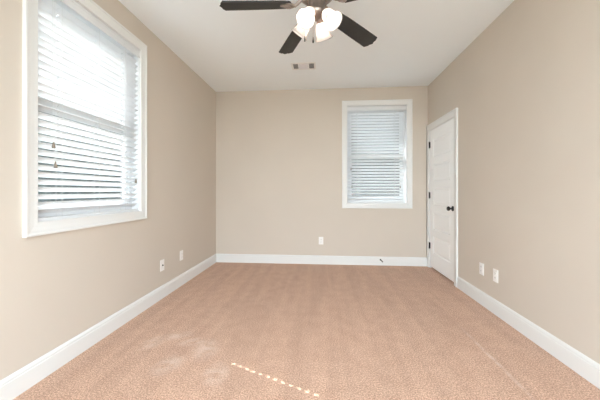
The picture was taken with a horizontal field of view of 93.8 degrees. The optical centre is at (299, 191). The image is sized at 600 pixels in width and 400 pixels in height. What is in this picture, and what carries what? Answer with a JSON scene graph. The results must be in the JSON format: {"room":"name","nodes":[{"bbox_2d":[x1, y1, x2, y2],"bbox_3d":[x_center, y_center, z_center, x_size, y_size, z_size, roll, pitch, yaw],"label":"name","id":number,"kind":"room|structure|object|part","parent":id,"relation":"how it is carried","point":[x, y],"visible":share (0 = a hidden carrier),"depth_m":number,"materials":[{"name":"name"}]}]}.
{"room":"empty bedroom","nodes":[
{"label":"empty bedroom","id":0,"kind":"room"},
{"bbox_2d":[0,0,215,379],"bbox_3d":[-1.614,-0.230,2.086,0.140,2.740,5.190,0,0,4],"label":"wall","id":1,"kind":"structure","parent":0,"point":[55,287],"depth_m":2.25,"materials":[{"name":"beige paint"}]},
{"bbox_2d":[22,0,146,237],"bbox_3d":[-1.602,-0.569,2.162,0.173,1.667,1.117,0,0,4],"label":"window","id":2,"kind":"structure","parent":1,"relation":"in","point":[31,227],"depth_m":1.90,"materials":[{"name":"white paint"}]},
{"bbox_3d":[-1.638,-0.222,2.164,0.024,0.719,0.873,0,0,4],"label":"sash","id":3,"kind":"part","parent":2,"relation":"part of","materials":[{"name":"white plastic"}]},
{"bbox_2d":[38,0,139,220],"bbox_3d":[-1.558,-0.566,2.157,0.080,1.494,0.945,0,0,4],"label":"window blind","id":4,"kind":"object","parent":2,"relation":"attached to","point":[86,67],"visible":0.95,"depth_m":2.04,"materials":[{"name":"white plastic"}]},
{"bbox_3d":[-1.573,0.172,2.158,0.050,0.018,0.937,0,0,4],"label":"rail","id":5,"kind":"part","parent":4,"relation":"part of","materials":[{"name":"white plastic"}]},
{"bbox_3d":[-1.571,-0.551,2.173,0.045,1.429,0.002,0,0,4],"label":"ladder cord","id":6,"kind":"part","parent":4,"relation":"part of","materials":[{"name":"white fabric"}]},
{"bbox_3d":[-1.549,-0.551,2.461,0.045,1.429,0.002,0,0,4],"label":"ladder cord","id":7,"kind":"part","parent":4,"relation":"part of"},
{"bbox_3d":[-1.501,-0.680,2.562,0.003,1.134,0.002,0,0,4],"label":"pull cord","id":8,"kind":"part","parent":4,"relation":"part of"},
{"bbox_3d":[-1.665,-0.911,2.167,0.024,0.739,0.873,0,0,4],"label":"sash","id":9,"kind":"part","parent":2,"relation":"part of","materials":[{"name":"white plastic"}]},
{"bbox_2d":[0,254,216,399],"bbox_3d":[-1.537,1.072,2.080,0.015,0.135,4.910,0,0,4],"label":"baseboard","id":10,"kind":"structure","parent":1,"relation":"attached to","point":[18,382],"depth_m":1.99,"materials":[{"name":"white paint"}]},
{"bbox_2d":[160,259,163,271],"bbox_3d":[-1.465,0.790,2.998,0.016,0.118,0.072,0,0,4],"label":"cable jack plate","id":11,"kind":"object","parent":1,"relation":"attached to","point":[161,261],"visible":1,"depth_m":2.98,"materials":[{"name":"white plastic"}]},
{"bbox_2d":[180,250,182,260],"bbox_3d":[-1.437,0.778,3.408,0.009,0.118,0.072,0,0,4],"label":"wall outlet","id":12,"kind":"object","parent":1,"relation":"attached to","point":[181,251],"visible":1,"depth_m":3.40,"materials":[{"name":"white plastic"}]},
{"bbox_2d":[13,262,599,399],"bbox_3d":[0.106,1.315,1.953,3.590,0.350,5.190,0,0,4],"label":"floor","id":13,"kind":"structure","parent":0,"point":[232,331],"depth_m":2.06,"materials":[{"name":"beige carpet"}]},
{"bbox_2d":[118,0,513,91],"bbox_3d":[0.106,-1.700,1.953,3.590,0.200,5.190,0,0,4],"label":"ceiling","id":14,"kind":"structure","parent":0,"point":[416,41],"depth_m":3.02,"materials":[{"name":"white paint"}]},
{"bbox_2d":[220,0,376,53],"bbox_3d":[0.084,-1.305,1.931,1.250,0.588,1.250,0,0,4],"label":"ceiling fan","id":15,"kind":"object","parent":14,"relation":"hanging from","point":[327,19],"visible":1,"depth_m":1.95,"materials":[{"name":"black wood"}]},
{"bbox_3d":[-0.304,-1.273,1.924,0.484,0.006,0.136,-4,11,-5],"label":"blade","id":16,"kind":"part","parent":15,"relation":"part of","materials":[{"name":"black wood"}]},
{"bbox_3d":[-0.048,-1.273,2.347,0.136,0.006,0.484,-12,1,-23],"label":"blade","id":17,"kind":"part","parent":15,"relation":"part of","materials":[{"name":"black wood"}]},
{"bbox_3d":[0.025,-1.175,2.014,0.134,0.118,0.134,44,21,24],"label":"lamp shade","id":18,"kind":"part","parent":15,"relation":"part of","materials":[{"name":"white glass"}]},
{"bbox_3d":[0.055,-1.175,1.872,0.134,0.118,0.134,0,-40,34],"label":"lamp shade","id":19,"kind":"part","parent":15,"relation":"part of","materials":[{"name":"white glass"}]},
{"bbox_3d":[0.058,-1.180,1.875,0.048,0.077,0.048,0,-40,34],"label":"bulb","id":20,"kind":"part","parent":15,"relation":"part of","materials":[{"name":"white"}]},
{"bbox_3d":[0.162,-1.175,2.054,0.134,0.118,0.134,0,40,26],"label":"lamp shade","id":21,"kind":"part","parent":15,"relation":"part of","materials":[{"name":"white glass"}]},
{"bbox_3d":[0.194,-1.180,1.894,0.048,0.077,0.048,0,-40,-51],"label":"bulb","id":22,"kind":"part","parent":15,"relation":"part of","materials":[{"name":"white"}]},
{"bbox_3d":[0.197,-1.175,1.892,0.134,0.118,0.134,0,-40,-51],"label":"lamp shade","id":23,"kind":"part","parent":15,"relation":"part of","materials":[{"name":"white glass"}]},
{"bbox_3d":[0.434,-1.273,2.234,0.484,0.006,0.136,5,-14,-41],"label":"blade","id":24,"kind":"part","parent":15,"relation":"part of","materials":[{"name":"black wood"}]},
{"bbox_2d":[291,62,315,69],"bbox_3d":[0.047,-1.595,3.585,0.310,0.010,0.196,0,0,4],"label":"ceiling vent","id":25,"kind":"object","parent":14,"relation":"in","point":[301,65],"visible":1,"depth_m":3.57,"materials":[{"name":"white metal"}]},
{"bbox_2d":[216,86,427,256],"bbox_3d":[0.301,-0.230,4.470,3.310,2.740,0.140,0,0,4],"label":"wall","id":26,"kind":"structure","parent":0,"point":[279,152],"depth_m":4.43,"materials":[{"name":"beige paint"}]},
{"bbox_2d":[216,254,426,265],"bbox_3d":[0.295,1.072,4.393,3.310,0.135,0.015,0,0,4],"label":"baseboard","id":27,"kind":"structure","parent":26,"relation":"attached to","point":[234,258],"depth_m":4.38,"materials":[{"name":"white paint"}]},
{"bbox_2d":[342,99,412,208],"bbox_3d":[1.188,-0.569,4.395,1.062,1.667,0.173,0,0,4],"label":"window","id":28,"kind":"structure","parent":26,"relation":"in","point":[407,168],"depth_m":4.34,"materials":[{"name":"white paint"}]},
{"bbox_3d":[1.192,-0.911,4.458,0.818,0.739,0.024,0,0,4],"label":"sash","id":29,"kind":"part","parent":28,"relation":"part of","materials":[{"name":"white plastic"}]},
{"bbox_3d":[1.190,-0.222,4.431,0.818,0.719,0.024,0,0,4],"label":"sash","id":30,"kind":"part","parent":28,"relation":"part of","materials":[{"name":"white plastic"}]},
{"bbox_2d":[347,105,405,202],"bbox_3d":[1.184,-0.566,4.351,0.891,1.494,0.080,0,0,4],"label":"window blind","id":31,"kind":"object","parent":28,"relation":"attached to","point":[390,127],"visible":1,"depth_m":4.37,"materials":[{"name":"white plastic"}]},
{"bbox_3d":[1.168,0.172,4.367,0.850,0.018,0.050,0,0,4],"label":"rail","id":32,"kind":"part","parent":31,"relation":"part of","materials":[{"name":"white plastic"}]},
{"bbox_2d":[428,0,599,363],"bbox_3d":[1.825,-0.230,1.819,0.140,2.740,5.190,0,0,4],"label":"wall","id":33,"kind":"structure","parent":0,"point":[525,92],"depth_m":2.15,"materials":[{"name":"beige paint"}]},
{"bbox_2d":[426,108,457,286],"bbox_3d":[1.904,0.074,3.799,0.124,2.131,0.948,0,0,4],"label":"door","id":34,"kind":"structure","parent":33,"relation":"in","point":[441,134],"depth_m":3.77,"materials":[{"name":"white paint"}]},
{"bbox_2d":[479,262,483,275],"bbox_3d":[1.829,0.782,2.832,0.009,0.118,0.072,0,0,4],"label":"wall outlet","id":35,"kind":"object","parent":33,"relation":"attached to","point":[481,265],"visible":1,"depth_m":2.83,"materials":[{"name":"white plastic"}]},
{"bbox_2d":[493,268,497,282],"bbox_3d":[1.811,0.783,2.603,0.009,0.118,0.072,0,0,4],"label":"wall outlet","id":36,"kind":"object","parent":33,"relation":"attached to","point":[495,272],"visible":1,"depth_m":2.60,"materials":[{"name":"white plastic"}]},
{"bbox_2d":[457,276,599,388],"bbox_3d":[1.711,1.072,1.346,0.015,0.135,3.949,0,0,4],"label":"baseboard","id":37,"kind":"structure","parent":33,"relation":"attached to","point":[575,360],"depth_m":2.05,"materials":[{"name":"white paint"}]},
{"label":"outside","id":38,"kind":"structure","parent":0,"visible":0},
{"bbox_3d":[-1.695,1.541,0.131,80.000,0.098,80.000,0,0,4],"label":"ground","id":39,"kind":"structure","parent":38,"visible":0},
{"bbox_2d":[38,91,120,201],"bbox_3d":[-5.220,-0.572,4.673,1.756,4.144,10.979,0,0,4],"label":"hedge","id":40,"kind":"object","parent":39,"relation":"on","point":[48,171],"visible":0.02,"depth_m":5.62,"materials":[{"name":"green plant"}]},
{"bbox_2d":[351,115,399,194],"bbox_3d":[3.006,-0.771,8.684,10.448,4.542,1.770,0,0,4],"label":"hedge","id":41,"kind":"object","parent":39,"relation":"on","point":[369,115],"visible":0.02,"depth_m":8.09,"materials":[{"name":"green plant"}]}
]}

